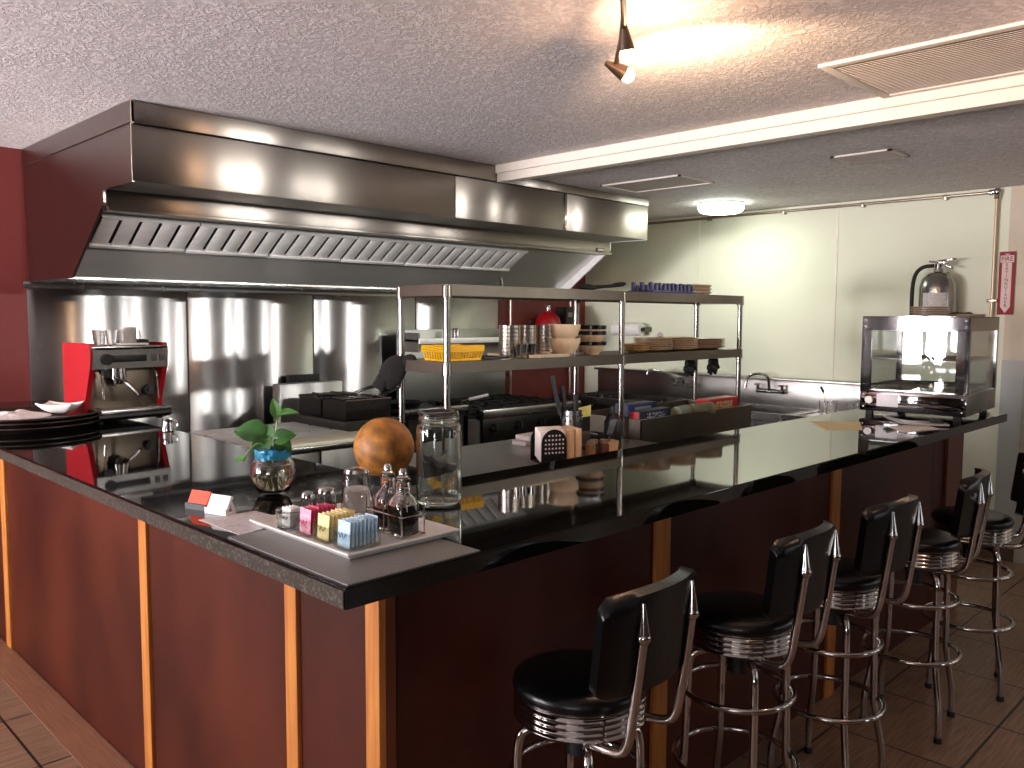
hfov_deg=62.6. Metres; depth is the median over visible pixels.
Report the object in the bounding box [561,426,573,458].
folded napkins
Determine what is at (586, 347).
bowl
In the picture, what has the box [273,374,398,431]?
fryer
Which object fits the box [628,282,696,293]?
peg rack
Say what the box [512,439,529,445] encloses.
napkin stack
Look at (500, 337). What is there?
ramekin
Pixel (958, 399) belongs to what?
display case
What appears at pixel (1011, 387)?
trim
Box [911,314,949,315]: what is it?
saucer
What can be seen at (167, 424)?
milk jug
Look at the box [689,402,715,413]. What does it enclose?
roll
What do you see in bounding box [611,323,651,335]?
paper towel roll
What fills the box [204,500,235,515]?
card holder
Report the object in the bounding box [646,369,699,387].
faucet
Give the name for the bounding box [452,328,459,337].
shaker
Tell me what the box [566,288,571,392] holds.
pipe
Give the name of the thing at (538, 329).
ramekin
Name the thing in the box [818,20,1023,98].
ceiling vent
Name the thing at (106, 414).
drip tray
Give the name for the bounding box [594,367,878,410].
backsplash
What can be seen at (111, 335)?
water glass
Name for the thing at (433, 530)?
serving tray
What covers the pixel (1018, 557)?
trim
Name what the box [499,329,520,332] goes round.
ramekin
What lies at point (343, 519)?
packet
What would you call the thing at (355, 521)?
packet
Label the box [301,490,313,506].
salt shaker
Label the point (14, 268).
wall
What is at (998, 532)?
bar stool
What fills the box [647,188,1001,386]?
conduit pipe
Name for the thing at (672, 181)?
access hatch
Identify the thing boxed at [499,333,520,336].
ramekin
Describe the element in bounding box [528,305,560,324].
tank
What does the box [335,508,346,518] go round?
packet
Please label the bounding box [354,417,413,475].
decorative ball
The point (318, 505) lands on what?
packet
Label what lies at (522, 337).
ramekin
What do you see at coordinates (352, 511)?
packet
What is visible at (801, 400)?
sink
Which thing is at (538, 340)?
ramekin
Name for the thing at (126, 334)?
mug
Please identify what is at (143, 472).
countertop
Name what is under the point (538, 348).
ramekin
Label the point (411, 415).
charbroiler
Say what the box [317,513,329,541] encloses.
packet
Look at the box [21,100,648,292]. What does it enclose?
exhaust hood
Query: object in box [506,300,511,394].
pipe
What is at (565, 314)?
control box
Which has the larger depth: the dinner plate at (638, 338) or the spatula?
the dinner plate at (638, 338)
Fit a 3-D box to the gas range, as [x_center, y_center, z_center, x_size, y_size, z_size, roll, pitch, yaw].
[-0.161,0.322,6.372,1.120,1.460,0.859,-4,6,-45]
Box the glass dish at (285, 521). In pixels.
[275,506,303,530]
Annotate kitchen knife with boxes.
[550,376,562,425]
[560,385,566,410]
[573,394,577,410]
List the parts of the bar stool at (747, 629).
leg, leg, swivel plate, seat, leg, leg, backrest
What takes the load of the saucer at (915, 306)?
on the saucer at (911, 308)
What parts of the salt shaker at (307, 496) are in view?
glass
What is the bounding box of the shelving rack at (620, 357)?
[396,284,743,438]
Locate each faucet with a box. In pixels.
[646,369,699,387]
[744,372,787,394]
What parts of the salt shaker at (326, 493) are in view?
glass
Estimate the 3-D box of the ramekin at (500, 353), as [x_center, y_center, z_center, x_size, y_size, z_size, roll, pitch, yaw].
[-0.010,-0.140,3.880,0.107,0.017,0.107,-4,6,-45]
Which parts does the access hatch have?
hatch panel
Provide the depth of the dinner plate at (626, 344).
4.41 m
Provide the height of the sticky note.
0.060 m
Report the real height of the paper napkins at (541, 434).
0.125 m
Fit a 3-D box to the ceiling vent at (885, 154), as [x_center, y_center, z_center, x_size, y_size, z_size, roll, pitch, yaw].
[1.852,-1.177,4.360,0.240,0.009,0.310,-4,6,-45]
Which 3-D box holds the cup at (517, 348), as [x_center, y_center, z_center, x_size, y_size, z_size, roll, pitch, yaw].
[0.026,-0.151,3.780,0.048,0.055,0.048,-4,6,-45]
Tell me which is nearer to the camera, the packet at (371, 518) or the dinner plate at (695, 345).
the packet at (371, 518)
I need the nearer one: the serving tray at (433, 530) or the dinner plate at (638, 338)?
the serving tray at (433, 530)
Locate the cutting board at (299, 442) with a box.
[239,431,357,448]
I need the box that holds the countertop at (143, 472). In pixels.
[0,400,1006,609]
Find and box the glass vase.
[249,443,295,497]
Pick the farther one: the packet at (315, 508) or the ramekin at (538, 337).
the ramekin at (538, 337)
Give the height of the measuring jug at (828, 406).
0.120 m
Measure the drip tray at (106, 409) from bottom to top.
0.020 m
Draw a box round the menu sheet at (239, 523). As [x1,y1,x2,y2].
[199,511,270,534]
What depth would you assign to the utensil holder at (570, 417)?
3.73 m
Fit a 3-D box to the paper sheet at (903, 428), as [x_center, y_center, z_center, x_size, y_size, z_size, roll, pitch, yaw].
[1.727,0.189,3.634,0.315,0.002,0.155,-2,5,-28]
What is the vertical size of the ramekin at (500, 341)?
0.017 m
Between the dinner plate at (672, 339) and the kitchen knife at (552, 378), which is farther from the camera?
the dinner plate at (672, 339)
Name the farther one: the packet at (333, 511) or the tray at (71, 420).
the tray at (71, 420)
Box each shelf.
[407,337,498,343]
[871,354,993,361]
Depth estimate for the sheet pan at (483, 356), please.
3.73 m
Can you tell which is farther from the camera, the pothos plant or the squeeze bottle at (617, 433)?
the squeeze bottle at (617, 433)
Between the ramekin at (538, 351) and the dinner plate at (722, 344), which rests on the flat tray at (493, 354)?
the ramekin at (538, 351)
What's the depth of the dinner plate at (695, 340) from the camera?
4.69 m
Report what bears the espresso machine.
on the countertop at (143, 472)
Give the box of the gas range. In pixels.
[396,329,580,445]
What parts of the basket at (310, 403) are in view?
handle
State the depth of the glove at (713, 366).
5.04 m
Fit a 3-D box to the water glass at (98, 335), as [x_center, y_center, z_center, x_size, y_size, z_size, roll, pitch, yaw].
[-1.794,-0.200,3.658,0.056,0.068,0.056,-4,6,-45]
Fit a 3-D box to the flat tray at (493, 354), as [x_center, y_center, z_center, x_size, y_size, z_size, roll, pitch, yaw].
[0.079,-0.138,3.961,0.290,0.014,0.270,-4,6,-45]
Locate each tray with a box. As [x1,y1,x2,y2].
[0,406,100,434]
[88,409,171,421]
[91,344,167,348]
[249,503,459,558]
[487,353,570,357]
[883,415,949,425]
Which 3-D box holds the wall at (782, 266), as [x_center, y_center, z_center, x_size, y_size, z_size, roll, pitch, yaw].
[3.689,-0.122,5.043,0.200,2.600,8.310,-4,6,-45]
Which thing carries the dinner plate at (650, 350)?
on the shelving rack at (620, 357)
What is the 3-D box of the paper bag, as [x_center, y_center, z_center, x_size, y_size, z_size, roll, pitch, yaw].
[1.451,0.184,3.687,0.224,0.002,0.294,1,5,7]
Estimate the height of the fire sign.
0.400 m
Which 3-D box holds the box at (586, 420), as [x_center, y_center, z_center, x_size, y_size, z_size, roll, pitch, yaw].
[0.322,0.203,3.877,0.068,0.200,0.054,0,5,-5]
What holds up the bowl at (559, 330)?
on the bowl at (560, 345)
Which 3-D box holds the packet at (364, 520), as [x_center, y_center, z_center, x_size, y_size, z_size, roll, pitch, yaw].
[-0.306,0.293,1.689,0.008,0.052,0.042,-4,6,-45]
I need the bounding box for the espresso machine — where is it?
[62,341,171,423]
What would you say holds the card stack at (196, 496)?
in the card holder at (194, 506)
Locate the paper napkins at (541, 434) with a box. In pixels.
[539,431,564,461]
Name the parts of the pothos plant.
stem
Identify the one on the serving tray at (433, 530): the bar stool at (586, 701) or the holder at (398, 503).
the holder at (398, 503)
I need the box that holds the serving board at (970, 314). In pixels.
[946,312,986,316]
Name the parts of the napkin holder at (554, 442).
arch plate, arch plate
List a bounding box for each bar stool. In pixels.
[509,566,698,767]
[672,520,840,767]
[767,493,923,767]
[859,468,993,744]
[920,453,1023,701]
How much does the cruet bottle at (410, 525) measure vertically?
0.139 m
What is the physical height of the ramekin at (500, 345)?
0.017 m
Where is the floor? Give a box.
[0,552,1023,767]
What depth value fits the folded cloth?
3.71 m
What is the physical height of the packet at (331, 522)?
0.052 m
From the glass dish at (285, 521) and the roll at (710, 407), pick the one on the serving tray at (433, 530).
the glass dish at (285, 521)
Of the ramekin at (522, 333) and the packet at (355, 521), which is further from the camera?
the ramekin at (522, 333)
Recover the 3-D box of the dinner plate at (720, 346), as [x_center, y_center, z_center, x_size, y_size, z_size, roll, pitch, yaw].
[1.133,-0.217,4.997,0.260,0.017,0.260,-4,6,-45]
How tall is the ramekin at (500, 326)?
0.017 m
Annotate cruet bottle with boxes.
[372,463,394,529]
[387,468,418,536]
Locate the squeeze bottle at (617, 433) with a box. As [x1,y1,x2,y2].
[604,406,621,449]
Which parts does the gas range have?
knob, knob, control panel, rail, knob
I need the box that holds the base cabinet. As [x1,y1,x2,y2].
[590,399,751,442]
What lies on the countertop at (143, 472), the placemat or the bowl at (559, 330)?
the placemat
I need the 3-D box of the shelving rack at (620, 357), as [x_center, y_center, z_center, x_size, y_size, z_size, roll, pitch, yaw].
[0.441,-0.103,4.334,2.340,0.740,0.348,-4,6,-45]
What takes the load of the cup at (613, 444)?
on the worktable
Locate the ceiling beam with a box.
[495,74,1023,182]
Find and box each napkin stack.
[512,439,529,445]
[516,432,532,440]
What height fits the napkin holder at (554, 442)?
0.143 m
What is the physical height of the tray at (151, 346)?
0.010 m
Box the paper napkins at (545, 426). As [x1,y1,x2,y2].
[535,426,560,455]
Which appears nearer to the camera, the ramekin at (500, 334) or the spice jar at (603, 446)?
the spice jar at (603, 446)
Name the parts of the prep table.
pan lid, pan lid, pan lid, door, door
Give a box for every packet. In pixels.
[282,506,290,512]
[299,507,310,534]
[304,506,314,533]
[308,504,318,531]
[317,503,327,512]
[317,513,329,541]
[322,512,333,539]
[327,511,337,538]
[331,509,342,536]
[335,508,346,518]
[337,519,350,548]
[339,508,350,517]
[342,518,354,547]
[343,507,354,516]
[346,517,358,546]
[350,516,361,545]
[354,515,366,544]
[358,515,369,543]
[362,515,373,543]
[365,513,377,541]
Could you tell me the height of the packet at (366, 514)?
0.052 m
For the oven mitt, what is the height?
0.160 m
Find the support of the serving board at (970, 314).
on the display case
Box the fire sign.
[997,251,1015,314]
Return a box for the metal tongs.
[578,282,625,289]
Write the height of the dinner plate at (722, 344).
0.017 m
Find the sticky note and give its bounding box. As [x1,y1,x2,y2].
[579,405,590,416]
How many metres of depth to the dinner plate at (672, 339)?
4.68 m
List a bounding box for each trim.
[0,637,133,767]
[697,203,838,379]
[994,360,1023,543]
[1013,371,1023,564]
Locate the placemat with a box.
[228,529,479,585]
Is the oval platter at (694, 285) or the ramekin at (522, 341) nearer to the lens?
the ramekin at (522, 341)
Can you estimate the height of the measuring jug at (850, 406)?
0.108 m
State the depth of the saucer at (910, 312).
3.95 m
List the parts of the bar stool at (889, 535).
leg, leg, swivel plate, leg, seat, leg, backrest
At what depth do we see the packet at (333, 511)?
1.73 m
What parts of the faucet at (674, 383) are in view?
spout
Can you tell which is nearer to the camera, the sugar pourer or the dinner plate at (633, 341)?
the sugar pourer
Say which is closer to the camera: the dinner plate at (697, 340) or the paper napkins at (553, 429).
the paper napkins at (553, 429)
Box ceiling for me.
[0,0,1023,219]
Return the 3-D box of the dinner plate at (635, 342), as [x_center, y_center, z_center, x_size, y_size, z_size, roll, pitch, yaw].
[0.774,-0.217,4.617,0.216,0.017,0.216,-4,6,-45]
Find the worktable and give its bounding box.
[397,439,655,476]
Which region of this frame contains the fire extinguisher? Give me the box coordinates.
[909,258,956,332]
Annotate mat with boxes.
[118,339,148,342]
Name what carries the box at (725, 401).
on the cartons
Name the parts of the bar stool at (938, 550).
leg, leg, swivel plate, leg, seat, leg, backrest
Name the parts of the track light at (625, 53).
rail, bulb, bulb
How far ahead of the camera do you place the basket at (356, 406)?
5.15 m
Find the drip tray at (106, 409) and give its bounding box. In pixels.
[90,404,170,415]
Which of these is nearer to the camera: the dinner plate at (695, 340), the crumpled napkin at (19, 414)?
the crumpled napkin at (19, 414)
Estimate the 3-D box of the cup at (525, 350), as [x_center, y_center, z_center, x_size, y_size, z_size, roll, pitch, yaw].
[0.054,-0.154,3.815,0.048,0.055,0.048,-4,6,-45]
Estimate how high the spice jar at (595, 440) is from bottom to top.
0.075 m
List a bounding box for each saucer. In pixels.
[910,310,949,311]
[910,312,949,313]
[911,306,949,307]
[911,308,949,309]
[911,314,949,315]
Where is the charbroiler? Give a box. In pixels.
[391,404,468,485]
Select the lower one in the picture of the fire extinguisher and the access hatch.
the fire extinguisher
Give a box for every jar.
[416,409,461,507]
[585,440,595,454]
[590,439,598,453]
[599,439,608,452]
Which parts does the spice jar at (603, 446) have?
lid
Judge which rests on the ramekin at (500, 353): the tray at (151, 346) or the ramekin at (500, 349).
the ramekin at (500, 349)
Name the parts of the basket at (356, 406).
handle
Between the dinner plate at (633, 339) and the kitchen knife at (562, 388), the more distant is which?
the dinner plate at (633, 339)
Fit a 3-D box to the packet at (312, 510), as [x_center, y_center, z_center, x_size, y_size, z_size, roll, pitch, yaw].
[-0.428,0.287,1.773,0.008,0.052,0.042,-4,6,-45]
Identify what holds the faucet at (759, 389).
attached to the sink
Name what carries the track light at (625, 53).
attached to the ceiling
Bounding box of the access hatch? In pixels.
[600,174,714,192]
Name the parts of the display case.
corner post, corner post, thermostat knob, corner post, corner post, corner post, corner post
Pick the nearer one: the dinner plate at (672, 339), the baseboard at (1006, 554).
the dinner plate at (672, 339)
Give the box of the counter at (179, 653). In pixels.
[0,434,963,767]
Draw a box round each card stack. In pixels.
[188,489,212,505]
[207,494,232,511]
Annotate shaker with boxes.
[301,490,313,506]
[316,485,336,507]
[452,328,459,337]
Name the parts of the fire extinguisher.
lever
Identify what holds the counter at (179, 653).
on the floor
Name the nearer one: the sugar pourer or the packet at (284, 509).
the packet at (284, 509)
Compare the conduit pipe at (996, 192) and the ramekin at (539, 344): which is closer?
the ramekin at (539, 344)
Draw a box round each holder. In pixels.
[185,493,210,510]
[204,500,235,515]
[362,493,428,538]
[530,426,566,463]
[561,409,582,453]
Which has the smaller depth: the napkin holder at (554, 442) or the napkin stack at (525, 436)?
the napkin holder at (554, 442)
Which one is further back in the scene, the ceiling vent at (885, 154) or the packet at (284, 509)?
the ceiling vent at (885, 154)
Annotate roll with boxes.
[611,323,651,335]
[671,405,692,414]
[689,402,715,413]
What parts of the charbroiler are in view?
rail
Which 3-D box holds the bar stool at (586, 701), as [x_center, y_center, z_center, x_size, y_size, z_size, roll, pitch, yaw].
[0.184,0.906,1.958,0.423,1.003,0.379,4,6,41]
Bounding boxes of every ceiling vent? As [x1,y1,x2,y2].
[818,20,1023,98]
[830,149,908,163]
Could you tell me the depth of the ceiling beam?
3.65 m
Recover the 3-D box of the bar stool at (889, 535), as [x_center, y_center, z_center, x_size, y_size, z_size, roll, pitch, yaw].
[1.090,0.844,2.796,0.379,1.003,0.423,-4,6,-43]
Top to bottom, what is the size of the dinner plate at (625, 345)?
0.017 m
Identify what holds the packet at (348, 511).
in the holder
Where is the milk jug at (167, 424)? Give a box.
[161,418,177,431]
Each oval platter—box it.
[684,284,711,287]
[694,288,711,290]
[694,291,711,294]
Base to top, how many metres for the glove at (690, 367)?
0.100 m
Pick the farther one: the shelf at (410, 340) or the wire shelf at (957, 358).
the shelf at (410, 340)
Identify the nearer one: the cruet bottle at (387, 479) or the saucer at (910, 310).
the cruet bottle at (387, 479)
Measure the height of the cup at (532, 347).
0.055 m
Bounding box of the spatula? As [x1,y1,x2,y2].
[607,419,616,441]
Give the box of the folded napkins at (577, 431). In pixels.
[564,425,581,457]
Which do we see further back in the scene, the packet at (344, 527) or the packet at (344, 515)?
the packet at (344, 515)
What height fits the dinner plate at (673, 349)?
0.017 m
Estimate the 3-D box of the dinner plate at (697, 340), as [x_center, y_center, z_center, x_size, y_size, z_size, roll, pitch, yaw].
[1.131,-0.255,4.992,0.260,0.017,0.260,-4,6,-45]
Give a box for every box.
[557,307,572,323]
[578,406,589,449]
[615,400,656,418]
[629,406,670,419]
[696,395,737,408]
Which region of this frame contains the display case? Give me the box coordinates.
[860,316,999,420]
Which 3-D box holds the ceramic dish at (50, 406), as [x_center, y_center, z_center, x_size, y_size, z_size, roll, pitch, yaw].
[-1.924,0.100,3.584,0.150,0.049,0.110,0,5,0]
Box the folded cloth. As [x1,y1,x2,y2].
[116,342,148,345]
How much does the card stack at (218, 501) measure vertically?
0.036 m
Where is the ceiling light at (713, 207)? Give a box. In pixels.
[698,200,743,214]
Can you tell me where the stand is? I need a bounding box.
[371,475,396,497]
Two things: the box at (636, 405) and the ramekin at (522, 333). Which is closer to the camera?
the ramekin at (522, 333)
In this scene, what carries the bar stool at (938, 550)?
on the floor
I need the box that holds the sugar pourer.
[340,466,372,514]
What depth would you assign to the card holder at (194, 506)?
2.04 m
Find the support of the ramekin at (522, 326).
on the ramekin at (522, 330)
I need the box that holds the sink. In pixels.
[552,367,878,426]
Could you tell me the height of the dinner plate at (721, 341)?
0.017 m
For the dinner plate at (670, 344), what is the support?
on the dinner plate at (695, 345)
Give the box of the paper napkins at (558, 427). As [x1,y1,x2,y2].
[536,427,561,457]
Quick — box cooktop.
[463,413,481,419]
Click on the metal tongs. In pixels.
(618, 284)
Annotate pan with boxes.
[391,400,422,408]
[434,393,488,405]
[464,355,509,358]
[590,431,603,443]
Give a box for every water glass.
[92,330,105,345]
[106,330,118,345]
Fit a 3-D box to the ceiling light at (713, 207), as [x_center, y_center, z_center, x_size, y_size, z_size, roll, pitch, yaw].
[1.535,-1.291,6.181,0.330,0.075,0.330,-4,6,-45]
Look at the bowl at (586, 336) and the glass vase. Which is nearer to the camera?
the glass vase
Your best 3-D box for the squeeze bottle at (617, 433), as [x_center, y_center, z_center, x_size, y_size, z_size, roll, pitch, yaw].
[0.466,0.201,3.889,0.084,0.205,0.084,-4,6,-45]
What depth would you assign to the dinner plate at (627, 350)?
4.42 m
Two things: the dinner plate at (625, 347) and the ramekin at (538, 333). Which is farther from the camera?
the dinner plate at (625, 347)
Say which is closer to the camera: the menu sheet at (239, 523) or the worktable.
the menu sheet at (239, 523)
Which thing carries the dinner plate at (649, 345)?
on the dinner plate at (669, 346)
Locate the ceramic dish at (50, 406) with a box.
[35,400,83,412]
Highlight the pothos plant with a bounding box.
[234,398,297,462]
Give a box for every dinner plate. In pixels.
[624,349,649,352]
[625,343,648,345]
[625,345,648,347]
[625,347,649,349]
[633,337,672,339]
[633,339,671,341]
[633,341,672,343]
[635,342,672,344]
[646,348,672,351]
[649,345,672,346]
[649,346,672,348]
[667,337,697,338]
[670,344,698,345]
[671,340,696,342]
[671,347,697,350]
[672,339,697,340]
[672,345,696,347]
[696,337,724,339]
[696,343,724,344]
[696,346,724,348]
[697,340,724,341]
[697,344,723,346]
[698,341,724,343]
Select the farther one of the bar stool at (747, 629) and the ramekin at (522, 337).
the ramekin at (522, 337)
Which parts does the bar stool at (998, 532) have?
leg, seat, swivel plate, leg, leg, backrest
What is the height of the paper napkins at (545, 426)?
0.125 m
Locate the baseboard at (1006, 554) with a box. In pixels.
[959,546,1013,561]
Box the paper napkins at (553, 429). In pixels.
[538,429,563,459]
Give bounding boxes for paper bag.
[809,421,862,429]
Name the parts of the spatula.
blade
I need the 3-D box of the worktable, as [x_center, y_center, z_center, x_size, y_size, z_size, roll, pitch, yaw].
[0.212,0.789,3.755,1.270,0.950,1.000,-4,6,-45]
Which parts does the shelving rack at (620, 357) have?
post, post, shelf, shelf, post, post, post, post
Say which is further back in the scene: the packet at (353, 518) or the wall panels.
the wall panels
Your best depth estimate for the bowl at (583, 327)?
4.14 m
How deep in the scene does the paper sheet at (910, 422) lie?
3.70 m
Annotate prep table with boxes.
[189,422,411,475]
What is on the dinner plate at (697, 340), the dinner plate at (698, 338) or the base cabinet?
the dinner plate at (698, 338)
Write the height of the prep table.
0.893 m
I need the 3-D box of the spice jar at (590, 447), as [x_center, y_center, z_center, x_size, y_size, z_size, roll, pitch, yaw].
[0.342,0.284,3.651,0.046,0.075,0.046,-4,6,-45]
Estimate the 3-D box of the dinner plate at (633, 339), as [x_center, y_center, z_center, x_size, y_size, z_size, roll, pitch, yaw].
[0.772,-0.236,4.612,0.216,0.017,0.216,-4,6,-45]
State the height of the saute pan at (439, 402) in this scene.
0.086 m
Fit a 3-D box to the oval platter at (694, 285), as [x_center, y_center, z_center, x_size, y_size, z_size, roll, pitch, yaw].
[1.057,-0.574,4.983,0.320,0.024,0.211,-4,6,-45]
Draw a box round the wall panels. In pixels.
[22,281,499,432]
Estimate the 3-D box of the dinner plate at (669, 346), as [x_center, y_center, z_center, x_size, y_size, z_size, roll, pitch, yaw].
[0.774,-0.198,4.618,0.216,0.017,0.216,-4,6,-45]
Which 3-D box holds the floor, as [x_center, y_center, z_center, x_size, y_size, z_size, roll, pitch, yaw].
[0.346,1.455,2.031,9.600,0.100,8.600,-4,6,-45]
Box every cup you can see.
[512,344,522,356]
[522,344,528,354]
[528,344,537,354]
[599,439,618,451]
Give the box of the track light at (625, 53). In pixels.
[604,0,634,82]
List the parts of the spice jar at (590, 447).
lid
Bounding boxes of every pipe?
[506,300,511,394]
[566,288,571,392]
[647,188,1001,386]
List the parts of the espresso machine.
panel, steam knob, plate, panel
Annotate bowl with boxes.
[548,324,580,337]
[551,338,580,354]
[578,331,606,341]
[578,341,606,353]
[580,325,606,330]
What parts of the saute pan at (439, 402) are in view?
handle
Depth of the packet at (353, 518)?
1.67 m
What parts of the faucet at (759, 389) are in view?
spout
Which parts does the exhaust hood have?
panel, plate, panel, panel, panel, panel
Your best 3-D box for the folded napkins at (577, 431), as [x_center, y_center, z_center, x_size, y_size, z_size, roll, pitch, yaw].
[0.261,0.252,3.635,0.030,0.135,0.120,-2,5,-23]
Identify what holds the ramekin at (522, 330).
on the ramekin at (522, 333)
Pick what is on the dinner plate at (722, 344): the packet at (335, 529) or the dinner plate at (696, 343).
the dinner plate at (696, 343)
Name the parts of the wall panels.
rail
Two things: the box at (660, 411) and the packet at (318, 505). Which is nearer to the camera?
the packet at (318, 505)
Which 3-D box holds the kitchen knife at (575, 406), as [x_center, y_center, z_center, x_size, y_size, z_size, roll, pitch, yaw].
[0.285,0.176,3.768,0.021,0.260,0.022,-4,6,-45]
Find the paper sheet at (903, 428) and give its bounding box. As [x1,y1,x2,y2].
[888,425,937,431]
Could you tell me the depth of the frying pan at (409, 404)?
5.64 m
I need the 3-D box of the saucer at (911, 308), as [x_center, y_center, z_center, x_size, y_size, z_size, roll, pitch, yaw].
[1.995,-0.354,4.016,0.170,0.012,0.170,-4,6,-45]
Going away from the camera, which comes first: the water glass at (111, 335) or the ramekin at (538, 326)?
the water glass at (111, 335)
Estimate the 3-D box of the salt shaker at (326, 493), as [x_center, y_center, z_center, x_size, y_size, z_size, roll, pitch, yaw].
[-0.429,0.269,1.948,0.048,0.070,0.048,-4,6,-45]
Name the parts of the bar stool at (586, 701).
leg, leg, swivel plate, seat, leg, leg, backrest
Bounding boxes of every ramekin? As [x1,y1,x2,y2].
[499,325,520,328]
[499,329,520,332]
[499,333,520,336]
[499,336,520,340]
[499,340,521,343]
[499,344,512,347]
[499,348,512,351]
[499,351,512,355]
[521,325,536,328]
[521,329,536,332]
[521,332,536,335]
[521,336,536,339]
[521,340,536,343]
[536,328,551,331]
[536,339,550,342]
[536,343,552,346]
[537,325,551,328]
[537,332,552,335]
[537,336,553,339]
[537,347,552,350]
[537,350,554,353]
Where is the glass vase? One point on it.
(272, 473)
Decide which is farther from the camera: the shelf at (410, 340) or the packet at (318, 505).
the shelf at (410, 340)
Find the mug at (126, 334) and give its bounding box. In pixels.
[118,327,140,342]
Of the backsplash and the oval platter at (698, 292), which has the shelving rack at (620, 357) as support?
the oval platter at (698, 292)
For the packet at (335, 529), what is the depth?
1.72 m
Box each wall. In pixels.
[0,146,584,402]
[584,185,1023,509]
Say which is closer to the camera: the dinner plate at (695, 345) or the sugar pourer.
the sugar pourer
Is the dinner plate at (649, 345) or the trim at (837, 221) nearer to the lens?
the dinner plate at (649, 345)
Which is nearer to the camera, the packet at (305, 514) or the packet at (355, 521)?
the packet at (355, 521)
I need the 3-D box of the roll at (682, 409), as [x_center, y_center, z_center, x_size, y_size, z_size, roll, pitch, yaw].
[0.914,0.153,4.546,0.072,0.072,0.152,3,5,33]
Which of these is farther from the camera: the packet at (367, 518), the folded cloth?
the folded cloth
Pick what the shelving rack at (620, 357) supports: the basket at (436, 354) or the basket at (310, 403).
the basket at (436, 354)
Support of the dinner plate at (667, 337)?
on the dinner plate at (672, 339)
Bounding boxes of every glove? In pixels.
[683,360,696,376]
[707,359,719,374]
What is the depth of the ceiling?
3.11 m
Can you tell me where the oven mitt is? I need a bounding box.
[372,354,416,390]
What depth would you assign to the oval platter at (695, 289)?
4.90 m
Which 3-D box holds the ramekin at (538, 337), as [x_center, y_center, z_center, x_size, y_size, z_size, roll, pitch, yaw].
[0.157,-0.224,4.061,0.107,0.017,0.107,-4,6,-45]
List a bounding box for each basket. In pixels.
[298,385,374,415]
[322,387,397,419]
[421,344,484,360]
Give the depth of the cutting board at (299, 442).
4.50 m
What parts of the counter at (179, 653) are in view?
panel, panel, panel, panel, corner post, corner post, panel, panel, panel, panel, post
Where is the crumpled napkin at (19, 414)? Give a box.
[0,409,51,419]
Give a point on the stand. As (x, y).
(376, 479)
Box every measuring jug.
[819,400,837,414]
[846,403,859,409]
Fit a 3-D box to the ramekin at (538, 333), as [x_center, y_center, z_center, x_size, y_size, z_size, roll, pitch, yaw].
[0.157,-0.241,4.059,0.107,0.017,0.107,-4,6,-45]
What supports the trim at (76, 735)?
attached to the counter at (179, 653)
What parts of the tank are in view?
tank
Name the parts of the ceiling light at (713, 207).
plate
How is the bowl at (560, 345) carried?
on the shelving rack at (620, 357)
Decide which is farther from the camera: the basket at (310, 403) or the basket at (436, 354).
the basket at (310, 403)
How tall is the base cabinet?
1.051 m
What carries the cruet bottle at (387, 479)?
in the holder at (398, 503)
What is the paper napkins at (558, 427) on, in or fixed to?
in the napkin holder at (554, 442)

